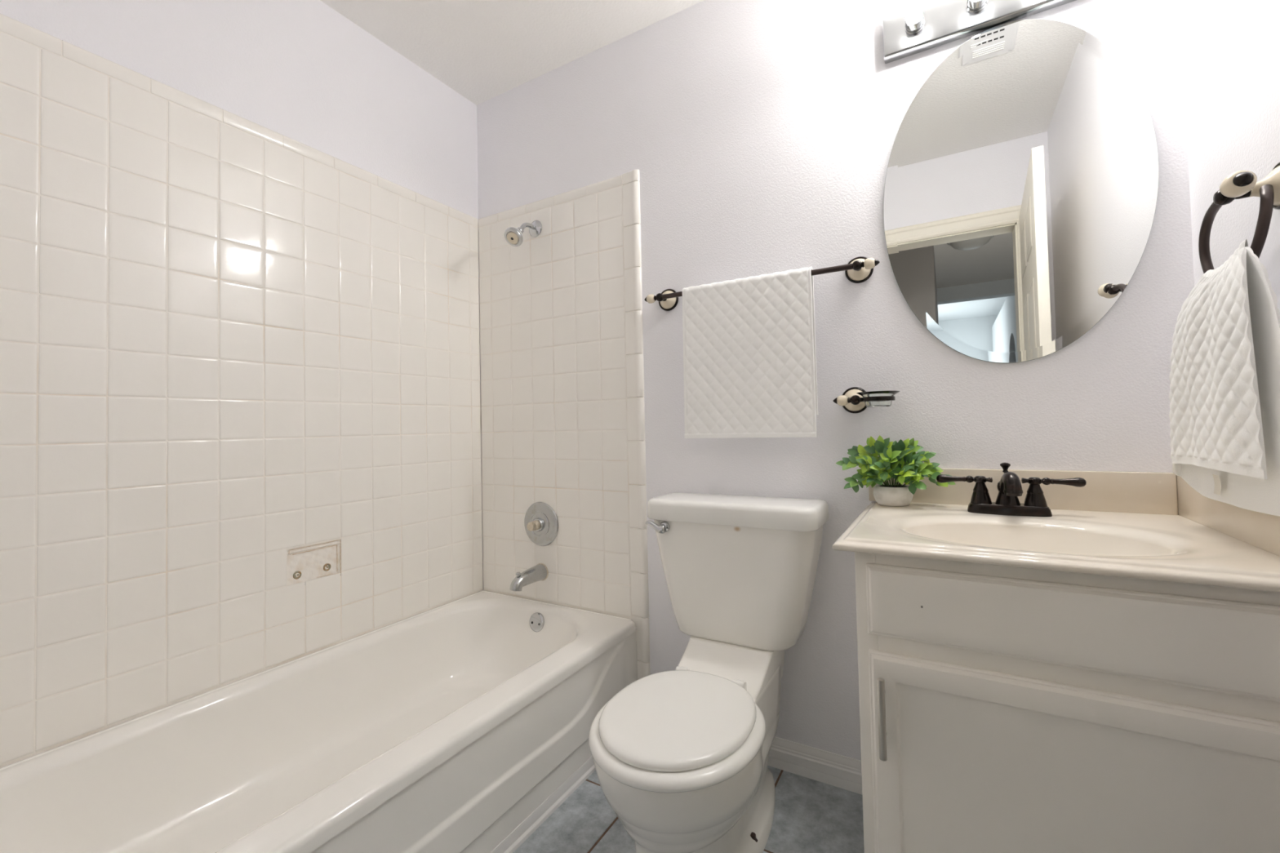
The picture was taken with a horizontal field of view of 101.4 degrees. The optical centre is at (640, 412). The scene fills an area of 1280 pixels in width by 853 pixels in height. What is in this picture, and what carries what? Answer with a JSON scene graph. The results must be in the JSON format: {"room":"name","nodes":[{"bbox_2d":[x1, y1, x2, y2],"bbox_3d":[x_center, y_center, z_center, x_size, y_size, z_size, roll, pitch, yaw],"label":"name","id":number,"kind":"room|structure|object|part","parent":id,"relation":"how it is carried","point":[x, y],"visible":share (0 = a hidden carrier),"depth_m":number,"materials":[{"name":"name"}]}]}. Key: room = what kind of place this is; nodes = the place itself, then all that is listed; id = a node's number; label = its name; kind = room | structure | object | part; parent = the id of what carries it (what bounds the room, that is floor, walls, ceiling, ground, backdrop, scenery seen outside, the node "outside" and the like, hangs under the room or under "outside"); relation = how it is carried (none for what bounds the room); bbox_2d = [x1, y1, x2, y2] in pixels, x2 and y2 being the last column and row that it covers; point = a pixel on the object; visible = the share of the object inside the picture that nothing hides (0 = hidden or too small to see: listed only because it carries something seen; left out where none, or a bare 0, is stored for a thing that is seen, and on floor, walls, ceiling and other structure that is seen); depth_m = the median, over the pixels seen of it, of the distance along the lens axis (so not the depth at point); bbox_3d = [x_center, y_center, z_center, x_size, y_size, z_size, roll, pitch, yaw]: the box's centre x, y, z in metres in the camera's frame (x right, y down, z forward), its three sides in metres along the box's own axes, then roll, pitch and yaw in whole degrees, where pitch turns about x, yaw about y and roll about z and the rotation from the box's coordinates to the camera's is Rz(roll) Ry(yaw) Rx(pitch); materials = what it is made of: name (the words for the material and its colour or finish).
{"room":"bathroom","nodes":[
{"label":"bathroom","id":0,"kind":"room"},
{"bbox_2d":[0,0,483,768],"bbox_3d":[-1.164,-0.122,1.496,0.110,2.535,1.759,-2,-2,30],"label":"wall","id":1,"kind":"structure","parent":0,"point":[240,436],"depth_m":1.42,"materials":[{"name":"white tile"}]},
{"bbox_2d":[320,0,703,105],"bbox_3d":[-0.207,-1.415,0.957,2.185,0.080,1.759,-2,-2,30],"label":"ceiling","id":2,"kind":"structure","parent":0,"point":[482,51],"depth_m":1.84,"materials":[{"name":"white paint"}]},
{"bbox_2d":[513,765,864,852],"bbox_3d":[-0.154,1.083,0.892,2.185,0.050,1.759,-2,-2,30],"label":"floor","id":3,"kind":"structure","parent":0,"point":[811,815],"depth_m":1.36,"materials":[{"name":"tile"}]},
{"bbox_2d":[0,590,637,852],"bbox_3d":[-0.735,0.886,1.317,0.751,0.332,1.599,-2,-2,30],"label":"bathtub","id":4,"kind":"object","parent":3,"relation":"on","point":[442,729],"visible":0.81,"depth_m":1.33,"materials":[{"name":"white ceramic"}]},
{"bbox_3d":[-0.387,0.784,1.961,0.069,0.070,0.026,-2,-2,30],"label":"overflow plate","id":5,"kind":"part","parent":4,"relation":"part of","materials":[{"name":"silver metal"}]},
{"bbox_2d":[490,755,595,852],"bbox_3d":[-0.409,1.052,1.125,0.016,0.036,1.599,-2,-2,30],"label":"trim","id":6,"kind":"structure","parent":4,"relation":"attached to","point":[525,829],"depth_m":1.39,"materials":[{"name":"white plastic"}]},
{"bbox_2d":[588,492,828,852],"bbox_3d":[0.149,0.655,1.300,0.503,0.814,0.727,-2,-2,30],"label":"toilet","id":7,"kind":"object","parent":3,"relation":"on","point":[681,755],"visible":1,"depth_m":1.34,"materials":[{"name":"white ceramic"}]},
{"bbox_3d":[0.051,0.338,1.557,0.071,0.037,0.032,-2,-2,30],"label":"flush lever","id":8,"kind":"part","parent":7,"relation":"part of","materials":[{"name":"silver metal"}]},
{"bbox_3d":[0.078,0.691,1.160,0.372,0.025,0.416,-2,-2,30],"label":"seat","id":9,"kind":"part","parent":7,"relation":"part of","materials":[{"name":"white plastic"}]},
{"bbox_3d":[0.082,0.667,1.169,0.328,0.021,0.392,-2,-2,30],"label":"lid","id":10,"kind":"part","parent":7,"relation":"part of","materials":[{"name":"white plastic"}]},
{"bbox_3d":[0.273,0.283,1.538,0.503,0.062,0.199,-2,-2,30],"label":"tank lid","id":11,"kind":"part","parent":7,"relation":"part of","materials":[{"name":"white ceramic"}]},
{"bbox_3d":[0.277,0.480,1.536,0.482,0.342,0.177,-2,-2,30],"label":"tank","id":12,"kind":"part","parent":7,"relation":"part of","materials":[{"name":"ceramic"}]},
{"bbox_2d":[854,551,1279,852],"bbox_3d":[0.801,0.645,1.026,0.625,0.792,0.578,-2,-2,30],"label":"vanity cabinet","id":13,"kind":"object","parent":3,"relation":"on","point":[1003,709],"visible":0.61,"depth_m":0.82,"materials":[{"name":"white paint"}]},
{"bbox_3d":[0.429,0.537,0.928,0.012,0.138,0.033,-2,-2,30],"label":"handle","id":14,"kind":"part","parent":13,"relation":"part of","materials":[{"name":"silver metal"}]},
{"bbox_2d":[831,467,1279,592],"bbox_3d":[0.784,0.246,1.050,0.665,0.220,0.562,-2,-2,30],"label":"countertop","id":15,"kind":"structure","parent":13,"relation":"on","point":[1152,526],"depth_m":1.04,"materials":[{"name":"stone"}]},
{"bbox_2d":[835,435,955,506],"bbox_3d":[0.646,0.147,1.344,0.277,0.180,0.141,-2,-2,30],"label":"potted plant","id":16,"kind":"object","parent":15,"relation":"on","point":[881,460],"visible":1,"depth_m":1.33,"materials":[{"name":"green plant"}]},
{"bbox_3d":[0.655,0.213,1.360,0.094,0.049,0.094,-2,-2,30],"label":"pot","id":17,"kind":"part","parent":16,"relation":"part of","materials":[{"name":"white ceramic"}]},
{"bbox_2d":[936,462,1086,516],"bbox_3d":[0.832,0.173,1.185,0.284,0.116,0.106,-2,-2,30],"label":"sink faucet","id":18,"kind":"object","parent":15,"relation":"on","point":[1007,503],"visible":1,"depth_m":1.18,"materials":[{"name":"black metal"}]},
{"bbox_3d":[0.772,0.158,1.251,0.115,0.021,0.021,-2,-2,30],"label":"lever","id":19,"kind":"part","parent":18,"relation":"part of","materials":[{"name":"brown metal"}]},
{"bbox_3d":[0.801,0.182,1.234,0.044,0.067,0.044,-2,-2,30],"label":"handle","id":20,"kind":"part","parent":18,"relation":"part of","materials":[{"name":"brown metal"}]},
{"bbox_3d":[0.850,0.143,1.220,0.021,0.056,0.021,-2,-2,30],"label":"lift rod","id":21,"kind":"part","parent":18,"relation":"part of","materials":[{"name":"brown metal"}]},
{"bbox_3d":[0.832,0.173,1.185,0.051,0.081,0.104,-2,-2,30],"label":"spout","id":22,"kind":"part","parent":18,"relation":"part of","materials":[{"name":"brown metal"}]},
{"bbox_3d":[0.845,0.221,1.204,0.160,0.022,0.058,-2,-2,30],"label":"plate","id":23,"kind":"part","parent":18,"relation":"part of","materials":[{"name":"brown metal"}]},
{"bbox_3d":[0.890,0.178,1.182,0.044,0.067,0.044,-2,-2,30],"label":"handle","id":24,"kind":"part","parent":18,"relation":"part of","materials":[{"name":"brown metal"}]},
{"bbox_3d":[0.918,0.153,1.166,0.115,0.021,0.021,-2,-2,30],"label":"lever","id":25,"kind":"part","parent":18,"relation":"part of","materials":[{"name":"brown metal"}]},
{"bbox_3d":[0.669,0.334,0.822,0.584,0.128,0.016,-2,-2,30],"label":"drawer","id":26,"kind":"part","parent":13,"relation":"part of","materials":[{"name":"paint"}]},
{"bbox_3d":[0.676,0.677,0.812,0.584,0.498,0.018,-2,-2,30],"label":"door","id":27,"kind":"part","parent":13,"relation":"part of","materials":[{"name":"white paint"}]},
{"bbox_2d":[476,0,1194,760],"bbox_3d":[0.286,-0.148,1.721,2.418,2.535,0.113,-2,-2,30],"label":"wall","id":28,"kind":"structure","parent":0,"point":[711,141],"depth_m":1.66,"materials":[{"name":"white paint"}]},
{"bbox_2d":[504,220,542,246],"bbox_3d":[-0.451,-0.697,2.006,0.077,0.137,0.162,-2,-2,30],"label":"shower","id":29,"kind":"object","parent":28,"relation":"attached to","point":[513,236],"visible":1,"depth_m":1.97,"materials":[{"name":"silver metal"}]},
{"bbox_3d":[-0.439,-0.717,2.037,0.019,0.051,0.097,-2,-2,28],"label":"arm","id":30,"kind":"part","parent":29,"relation":"part of","materials":[{"name":"silver metal"}]},
{"bbox_2d":[509,563,548,591],"bbox_3d":[-0.425,0.621,1.976,0.067,0.072,0.162,-2,-2,30],"label":"tub spout","id":31,"kind":"object","parent":28,"relation":"attached to","point":[539,572],"visible":1,"depth_m":1.96,"materials":[{"name":"silver metal"}]},
{"bbox_2d":[524,502,558,546],"bbox_3d":[-0.404,0.433,2.019,0.172,0.172,0.067,-2,-2,30],"label":"shower valve","id":32,"kind":"object","parent":28,"relation":"attached to","point":[540,521],"visible":1,"depth_m":2.02,"materials":[{"name":"silver metal"}]},
{"bbox_3d":[-0.411,0.433,2.007,0.036,0.036,0.040,-2,-2,30],"label":"valve stem","id":33,"kind":"part","parent":32,"relation":"part of","materials":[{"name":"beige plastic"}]},
{"bbox_3d":[-0.362,-0.006,2.041,0.727,1.597,0.007,-2,-2,30],"label":"panel","id":34,"kind":"part","parent":28,"relation":"part of","materials":[{"name":"white tile"}]},
{"bbox_2d":[644,256,879,311],"bbox_3d":[0.338,-0.395,1.593,0.718,0.075,0.087,-2,-2,30],"label":"towel bar","id":35,"kind":"object","parent":28,"relation":"attached to","point":[860,269],"visible":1,"depth_m":1.47,"materials":[{"name":"black metal"}]},
{"bbox_3d":[0.070,-0.379,1.730,0.027,0.027,0.049,-2,-2,30],"label":"post","id":36,"kind":"part","parent":35,"relation":"part of","materials":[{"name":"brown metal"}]},
{"bbox_2d":[682,266,817,438],"bbox_3d":[0.316,-0.167,1.569,0.400,0.480,0.042,-2,-2,30],"label":"bath towel","id":37,"kind":"object","parent":35,"relation":"hanging from","point":[749,353],"visible":1,"depth_m":1.54,"materials":[{"name":"white fabric"}]},
{"bbox_3d":[0.592,-0.398,1.427,0.027,0.027,0.049,-2,-2,30],"label":"post","id":38,"kind":"part","parent":35,"relation":"part of","materials":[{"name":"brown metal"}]},
{"bbox_2d":[767,736,862,795],"bbox_3d":[0.359,1.024,1.605,0.746,0.085,0.013,-2,-2,30],"label":"baseboard","id":39,"kind":"structure","parent":28,"relation":"attached to","point":[841,771],"depth_m":1.51,"materials":[{"name":"white paint"}]},
{"bbox_2d":[832,386,895,413],"bbox_3d":[0.609,-0.038,1.423,0.098,0.075,0.162,0,-2,-40],"label":"holder","id":40,"kind":"object","parent":28,"relation":"attached to","point":[851,402],"visible":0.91,"depth_m":1.44,"materials":[{"name":"white ceramic"}]},
{"bbox_3d":[0.587,-0.035,1.429,0.027,0.027,0.044,-2,-2,30],"label":"post","id":41,"kind":"part","parent":40,"relation":"part of","materials":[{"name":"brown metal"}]},
{"bbox_2d":[856,391,900,407],"bbox_3d":[0.628,-0.036,1.386,0.107,0.040,0.107,-2,-2,30],"label":"glass dish","id":42,"kind":"object","parent":40,"relation":"in","point":[885,403],"visible":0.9,"depth_m":1.36,"materials":[{"name":"white"}]},
{"bbox_2d":[882,0,1075,63],"bbox_3d":[0.845,-1.029,1.291,0.457,0.106,0.114,-2,-2,30],"label":"vanity light","id":43,"kind":"object","parent":28,"relation":"attached to","point":[921,28],"visible":1,"depth_m":1.35,"materials":[{"name":"silver metal"}]},
{"bbox_2d":[904,0,924,35],"bbox_3d":[0.707,-1.028,1.354,0.047,0.047,0.082,-2,-2,30],"label":"socket","id":44,"kind":"object","parent":43,"relation":"attached to","point":[914,12],"depth_m":1.35,"materials":[{"name":"silver metal"}]},
{"bbox_2d":[965,0,987,13],"bbox_3d":[0.827,-1.033,1.284,0.047,0.047,0.082,-2,-2,30],"label":"socket","id":45,"kind":"object","parent":43,"relation":"attached to","point":[971,6],"depth_m":1.31,"materials":[{"name":"silver metal"}]},
{"bbox_2d":[883,18,1159,363],"bbox_3d":[0.911,-0.548,1.306,0.557,0.850,0.009,-2,-2,30],"label":"wall mirror","id":46,"kind":"object","parent":28,"relation":"attached to","point":[1021,188],"visible":1,"depth_m":1.29,"materials":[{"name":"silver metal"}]},
{"bbox_2d":[868,467,1177,515],"bbox_3d":[0.899,0.186,1.297,0.618,0.092,0.020,-2,-2,30],"label":"backsplash","id":47,"kind":"structure","parent":28,"relation":"attached to","point":[1117,491],"depth_m":1.21,"materials":[{"name":"stone"}]},
{"bbox_2d":[1180,0,1279,314],"bbox_3d":[0.807,-0.194,0.351,0.100,2.535,1.759,-2,-2,30],"label":"wall","id":48,"kind":"structure","parent":0,"point":[1231,48],"depth_m":0.97,"materials":[{"name":"white paint"}]},
{"bbox_2d":[1198,162,1279,273],"bbox_3d":[0.996,-0.300,0.867,0.084,0.194,0.186,-2,-2,30],"label":"towel ring","id":49,"kind":"object","parent":48,"relation":"attached to","point":[1239,184],"visible":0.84,"depth_m":0.82,"materials":[{"name":"black metal"}]},
{"bbox_2d":[1168,239,1279,516],"bbox_3d":[0.973,-0.057,0.882,0.052,0.428,0.376,-2,-2,27],"label":"hand towel","id":50,"kind":"object","parent":49,"relation":"hanging from","point":[1224,376],"visible":1,"depth_m":0.83,"materials":[{"name":"white fabric"}]},
{"bbox_3d":[0.972,-0.357,0.860,0.044,0.027,0.027,-2,-2,30],"label":"post","id":51,"kind":"part","parent":49,"relation":"part of","materials":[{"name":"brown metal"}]}
]}

